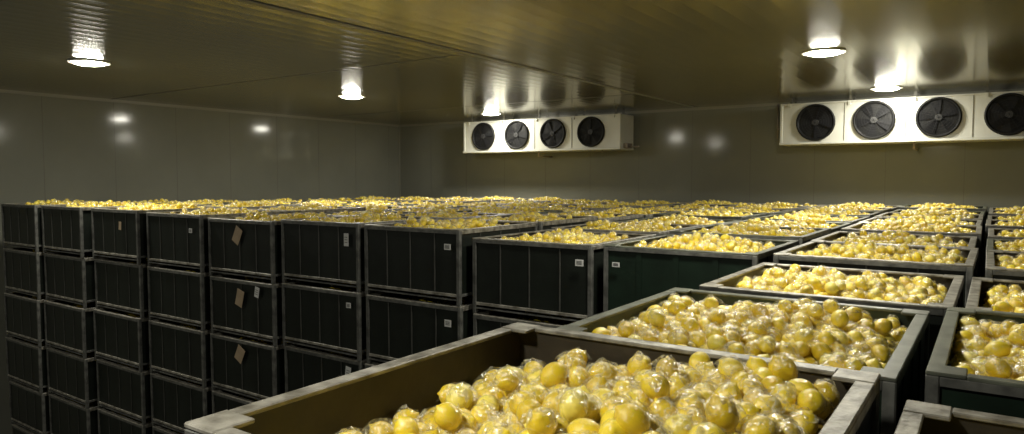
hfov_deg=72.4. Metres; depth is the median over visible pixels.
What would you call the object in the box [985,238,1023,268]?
crate
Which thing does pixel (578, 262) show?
paper tag
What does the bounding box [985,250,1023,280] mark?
crate
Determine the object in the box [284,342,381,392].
crate
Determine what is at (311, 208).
crate
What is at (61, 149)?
wall
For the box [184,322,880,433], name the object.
crate
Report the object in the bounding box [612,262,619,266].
paper tag
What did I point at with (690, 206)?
crate
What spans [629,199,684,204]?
crate
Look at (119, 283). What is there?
crate
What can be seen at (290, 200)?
crate
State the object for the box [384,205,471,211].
crate
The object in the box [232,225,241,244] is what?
tag
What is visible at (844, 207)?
crate
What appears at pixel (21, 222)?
crate
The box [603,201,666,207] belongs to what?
crate
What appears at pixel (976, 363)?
crate
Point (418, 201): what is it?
crate
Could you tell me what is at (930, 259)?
crate
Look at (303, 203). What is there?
crate
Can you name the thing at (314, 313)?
crate
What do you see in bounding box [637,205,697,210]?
crate
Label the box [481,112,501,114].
ceiling lamp
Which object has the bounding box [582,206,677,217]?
crate
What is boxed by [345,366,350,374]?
paper tag
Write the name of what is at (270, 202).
crate
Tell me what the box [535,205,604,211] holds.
crate
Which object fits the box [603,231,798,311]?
crate
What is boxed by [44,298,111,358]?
crate
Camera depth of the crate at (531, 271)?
5.58 m
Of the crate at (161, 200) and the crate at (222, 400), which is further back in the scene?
the crate at (161, 200)
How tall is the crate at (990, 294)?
0.701 m
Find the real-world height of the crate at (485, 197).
0.716 m
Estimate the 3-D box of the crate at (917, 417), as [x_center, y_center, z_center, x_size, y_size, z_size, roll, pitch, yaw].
[1.134,0.827,0.991,1.130,0.629,1.220,2,4,34]
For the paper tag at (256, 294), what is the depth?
7.30 m
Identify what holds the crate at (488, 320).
on the crate
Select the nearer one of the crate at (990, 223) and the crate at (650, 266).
the crate at (650, 266)
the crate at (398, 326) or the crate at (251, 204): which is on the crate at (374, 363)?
the crate at (398, 326)
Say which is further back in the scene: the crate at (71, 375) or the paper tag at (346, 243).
the crate at (71, 375)
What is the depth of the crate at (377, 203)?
12.30 m
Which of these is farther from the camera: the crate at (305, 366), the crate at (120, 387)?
the crate at (120, 387)
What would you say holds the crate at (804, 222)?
on the crates
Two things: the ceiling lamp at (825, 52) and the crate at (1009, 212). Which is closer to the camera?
the ceiling lamp at (825, 52)
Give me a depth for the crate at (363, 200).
13.96 m
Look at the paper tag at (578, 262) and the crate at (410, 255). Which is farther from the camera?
the crate at (410, 255)
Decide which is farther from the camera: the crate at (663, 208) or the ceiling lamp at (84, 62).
the crate at (663, 208)
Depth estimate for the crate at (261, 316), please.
7.49 m
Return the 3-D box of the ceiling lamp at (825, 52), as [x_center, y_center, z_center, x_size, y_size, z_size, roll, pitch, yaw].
[3.462,-1.812,7.773,0.450,0.042,0.450,2,4,34]
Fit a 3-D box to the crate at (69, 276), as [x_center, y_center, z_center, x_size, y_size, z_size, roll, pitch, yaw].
[-5.651,0.815,9.858,1.130,0.656,1.220,2,4,35]
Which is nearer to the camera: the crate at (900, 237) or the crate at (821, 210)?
the crate at (900, 237)
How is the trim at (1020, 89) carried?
attached to the wall at (727, 154)
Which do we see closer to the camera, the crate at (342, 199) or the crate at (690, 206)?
the crate at (690, 206)
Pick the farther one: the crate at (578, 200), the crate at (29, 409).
the crate at (578, 200)
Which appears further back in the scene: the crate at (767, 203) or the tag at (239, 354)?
the crate at (767, 203)
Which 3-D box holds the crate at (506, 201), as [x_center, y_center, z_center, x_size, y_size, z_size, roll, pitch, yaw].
[0.012,-0.005,13.803,1.130,0.710,1.220,2,4,35]
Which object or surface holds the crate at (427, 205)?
on the crates
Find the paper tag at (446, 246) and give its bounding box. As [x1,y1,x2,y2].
[444,244,450,249]
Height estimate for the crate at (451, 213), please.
0.717 m
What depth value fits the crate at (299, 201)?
12.93 m
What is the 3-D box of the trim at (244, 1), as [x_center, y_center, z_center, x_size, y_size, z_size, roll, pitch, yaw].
[-1.605,-1.743,6.246,0.060,0.009,18.620,2,4,34]
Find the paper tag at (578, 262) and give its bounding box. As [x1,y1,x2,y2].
[575,259,582,265]
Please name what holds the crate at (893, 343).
on the crate
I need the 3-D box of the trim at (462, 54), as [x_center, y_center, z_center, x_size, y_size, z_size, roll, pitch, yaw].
[-3.816,-1.966,10.173,8.020,0.003,0.012,2,4,34]
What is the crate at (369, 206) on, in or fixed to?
on the crates
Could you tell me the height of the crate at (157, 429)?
0.651 m
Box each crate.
[1,198,121,252]
[3,246,65,299]
[4,291,60,346]
[5,335,56,393]
[9,380,55,433]
[11,423,49,433]
[41,200,170,257]
[44,251,120,308]
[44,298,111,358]
[46,346,105,408]
[49,393,102,433]
[91,202,227,264]
[93,307,164,371]
[94,256,175,318]
[96,357,161,424]
[98,407,157,433]
[127,198,181,202]
[146,207,290,272]
[147,264,236,330]
[148,317,224,388]
[150,371,221,433]
[152,425,184,433]
[155,199,237,204]
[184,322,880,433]
[195,199,248,202]
[197,200,300,208]
[208,211,344,283]
[210,273,308,346]
[210,330,297,399]
[212,387,263,413]
[238,200,305,204]
[240,203,365,213]
[260,198,310,202]
[281,212,442,292]
[282,279,391,361]
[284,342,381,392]
[295,202,366,206]
[296,200,367,203]
[308,197,361,201]
[317,208,421,215]
[337,196,403,199]
[337,203,425,209]
[342,201,418,205]
[350,199,412,202]
[364,216,537,306]
[365,359,391,368]
[366,290,496,363]
[378,196,443,200]
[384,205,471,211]
[394,200,454,204]
[396,202,474,207]
[400,209,503,218]
[421,197,500,202]
[434,196,471,198]
[438,201,501,206]
[446,206,562,213]
[452,211,597,229]
[458,204,515,208]
[471,196,533,200]
[472,227,655,321]
[473,199,533,203]
[473,308,582,335]
[482,201,561,207]
[514,196,580,201]
[534,199,606,204]
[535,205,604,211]
[542,210,643,220]
[544,202,639,209]
[551,219,704,235]
[558,287,929,433]
[574,199,620,202]
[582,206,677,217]
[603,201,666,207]
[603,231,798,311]
[615,214,741,224]
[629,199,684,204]
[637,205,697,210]
[645,203,720,208]
[653,209,768,219]
[669,221,830,244]
[673,199,754,205]
[692,205,790,214]
[699,262,963,359]
[718,202,808,209]
[724,217,851,232]
[750,211,869,224]
[756,201,822,206]
[773,239,978,307]
[776,206,881,217]
[797,204,891,213]
[810,229,976,247]
[823,202,899,210]
[841,219,981,276]
[859,215,982,273]
[875,209,982,262]
[891,206,984,254]
[894,400,1023,433]
[898,202,986,246]
[924,307,1023,417]
[965,277,1023,313]
[984,218,1023,277]
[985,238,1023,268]
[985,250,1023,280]
[988,214,1023,219]
[988,228,1023,239]
[989,205,1023,210]
[989,208,1023,215]
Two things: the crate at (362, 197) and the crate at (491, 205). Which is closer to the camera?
the crate at (491, 205)
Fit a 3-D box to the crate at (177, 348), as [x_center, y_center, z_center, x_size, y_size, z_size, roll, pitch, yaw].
[-3.590,1.562,8.672,1.130,0.651,1.220,2,4,34]
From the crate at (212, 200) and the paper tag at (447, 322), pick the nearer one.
the paper tag at (447, 322)
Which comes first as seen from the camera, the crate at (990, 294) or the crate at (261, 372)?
the crate at (990, 294)
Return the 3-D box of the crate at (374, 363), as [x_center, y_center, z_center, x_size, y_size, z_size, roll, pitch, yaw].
[-0.569,1.682,6.743,1.130,0.648,1.220,2,4,34]
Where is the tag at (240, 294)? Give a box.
[235,288,243,307]
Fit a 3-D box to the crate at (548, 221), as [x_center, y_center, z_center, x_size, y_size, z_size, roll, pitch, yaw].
[0.162,0.293,7.713,1.130,0.716,1.220,2,4,34]
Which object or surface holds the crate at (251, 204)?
on the crates
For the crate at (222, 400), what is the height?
0.646 m
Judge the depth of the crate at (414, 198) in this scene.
14.87 m
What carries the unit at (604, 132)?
hanging from the ceiling
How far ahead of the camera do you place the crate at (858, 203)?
11.71 m
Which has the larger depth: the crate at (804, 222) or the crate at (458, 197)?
the crate at (458, 197)
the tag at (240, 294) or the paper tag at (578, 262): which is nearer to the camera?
the paper tag at (578, 262)
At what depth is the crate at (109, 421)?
8.92 m
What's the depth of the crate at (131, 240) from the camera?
8.71 m
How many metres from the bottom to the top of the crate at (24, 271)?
0.656 m
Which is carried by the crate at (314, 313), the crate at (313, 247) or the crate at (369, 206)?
the crate at (313, 247)
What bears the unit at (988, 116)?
hanging from the ceiling
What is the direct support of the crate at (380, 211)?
on the crates
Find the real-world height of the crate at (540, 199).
0.716 m
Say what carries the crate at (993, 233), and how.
on the crates
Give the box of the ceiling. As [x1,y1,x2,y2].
[0,0,1023,124]
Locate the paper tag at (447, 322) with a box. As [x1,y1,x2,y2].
[444,319,450,326]
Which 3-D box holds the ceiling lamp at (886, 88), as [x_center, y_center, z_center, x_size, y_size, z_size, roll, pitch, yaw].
[5.825,-1.985,10.889,0.450,0.042,0.450,2,4,34]
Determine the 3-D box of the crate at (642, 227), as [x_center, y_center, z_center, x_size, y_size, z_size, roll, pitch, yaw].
[1.196,0.374,7.115,1.130,0.715,1.220,2,4,34]
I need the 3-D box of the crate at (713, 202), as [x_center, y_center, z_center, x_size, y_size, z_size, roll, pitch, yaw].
[3.733,0.027,12.927,1.130,0.715,1.220,2,4,35]
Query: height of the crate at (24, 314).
0.656 m
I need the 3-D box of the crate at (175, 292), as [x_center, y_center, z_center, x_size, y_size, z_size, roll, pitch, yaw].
[-3.590,0.910,8.644,1.130,0.651,1.220,2,4,34]
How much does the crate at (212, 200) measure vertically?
0.718 m
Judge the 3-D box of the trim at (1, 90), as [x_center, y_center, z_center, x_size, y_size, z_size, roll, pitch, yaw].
[-8.252,-1.980,10.826,0.030,0.050,18.650,2,4,34]
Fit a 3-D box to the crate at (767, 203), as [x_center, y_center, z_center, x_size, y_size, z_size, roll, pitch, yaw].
[4.785,0.078,12.315,1.130,0.709,1.220,2,4,34]
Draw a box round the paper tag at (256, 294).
[254,286,258,297]
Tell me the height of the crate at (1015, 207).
0.712 m
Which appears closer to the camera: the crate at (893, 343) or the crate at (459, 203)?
the crate at (893, 343)
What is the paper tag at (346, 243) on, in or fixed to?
attached to the crate at (313, 247)
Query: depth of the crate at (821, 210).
9.48 m
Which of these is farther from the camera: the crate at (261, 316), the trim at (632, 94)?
the trim at (632, 94)
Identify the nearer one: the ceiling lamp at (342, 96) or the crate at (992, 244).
the crate at (992, 244)
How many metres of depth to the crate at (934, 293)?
3.65 m
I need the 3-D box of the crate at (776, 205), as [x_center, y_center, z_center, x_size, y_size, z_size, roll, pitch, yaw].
[4.047,0.114,11.288,1.130,0.719,1.220,2,4,34]
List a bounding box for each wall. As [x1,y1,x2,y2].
[0,93,398,433]
[400,105,1023,220]
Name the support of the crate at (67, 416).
on the crate
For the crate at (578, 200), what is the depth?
14.14 m
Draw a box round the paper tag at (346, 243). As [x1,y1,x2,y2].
[344,233,348,245]
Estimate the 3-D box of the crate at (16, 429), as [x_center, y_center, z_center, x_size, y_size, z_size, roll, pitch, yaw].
[-6.654,3.406,10.633,1.130,0.656,1.220,2,4,35]
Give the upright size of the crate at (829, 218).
0.709 m
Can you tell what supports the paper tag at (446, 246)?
attached to the crate at (410, 255)
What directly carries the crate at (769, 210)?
on the crates
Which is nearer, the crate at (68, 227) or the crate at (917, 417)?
the crate at (917, 417)
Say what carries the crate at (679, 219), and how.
on the crates
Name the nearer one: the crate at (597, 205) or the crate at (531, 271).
the crate at (531, 271)
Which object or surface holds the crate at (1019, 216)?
on the crates
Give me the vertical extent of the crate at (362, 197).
0.716 m
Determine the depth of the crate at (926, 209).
10.09 m
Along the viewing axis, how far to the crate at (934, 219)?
7.99 m
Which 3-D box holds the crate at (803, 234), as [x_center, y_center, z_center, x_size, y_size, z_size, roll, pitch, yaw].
[2.223,0.404,6.483,1.130,0.709,1.220,2,4,34]
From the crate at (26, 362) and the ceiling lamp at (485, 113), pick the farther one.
the ceiling lamp at (485, 113)
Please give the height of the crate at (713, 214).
0.713 m
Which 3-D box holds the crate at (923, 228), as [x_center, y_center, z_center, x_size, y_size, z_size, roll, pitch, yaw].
[3.988,0.384,6.970,1.130,0.711,1.220,2,4,34]
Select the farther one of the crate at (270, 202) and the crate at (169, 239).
the crate at (270, 202)
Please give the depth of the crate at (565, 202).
13.00 m
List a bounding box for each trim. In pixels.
[0,89,398,126]
[116,54,465,98]
[235,0,697,107]
[318,94,635,117]
[398,127,400,197]
[399,88,1023,126]
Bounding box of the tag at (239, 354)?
[234,344,244,363]
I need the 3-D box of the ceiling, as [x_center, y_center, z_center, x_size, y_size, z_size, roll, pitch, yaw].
[-0.352,-1.778,5.400,19.600,0.151,19.050,2,4,34]
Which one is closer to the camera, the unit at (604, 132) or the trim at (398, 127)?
the unit at (604, 132)
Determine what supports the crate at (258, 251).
on the crate at (261, 316)
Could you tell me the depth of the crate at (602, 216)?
8.69 m
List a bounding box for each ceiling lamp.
[67,59,110,66]
[338,95,364,98]
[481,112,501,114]
[802,48,845,56]
[870,86,902,90]
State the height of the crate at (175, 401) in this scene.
0.651 m
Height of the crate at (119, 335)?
0.654 m
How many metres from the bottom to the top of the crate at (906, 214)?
0.708 m
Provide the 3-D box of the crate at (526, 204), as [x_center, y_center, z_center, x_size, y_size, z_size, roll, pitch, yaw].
[0.288,0.079,12.141,1.130,0.713,1.220,2,4,34]
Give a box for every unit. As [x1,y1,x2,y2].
[463,110,638,157]
[777,87,1023,149]
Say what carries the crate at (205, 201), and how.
on the crates
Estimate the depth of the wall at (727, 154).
13.70 m
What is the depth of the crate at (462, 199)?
14.18 m
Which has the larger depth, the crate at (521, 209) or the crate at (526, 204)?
the crate at (526, 204)
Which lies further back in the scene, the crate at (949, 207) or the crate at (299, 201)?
the crate at (299, 201)

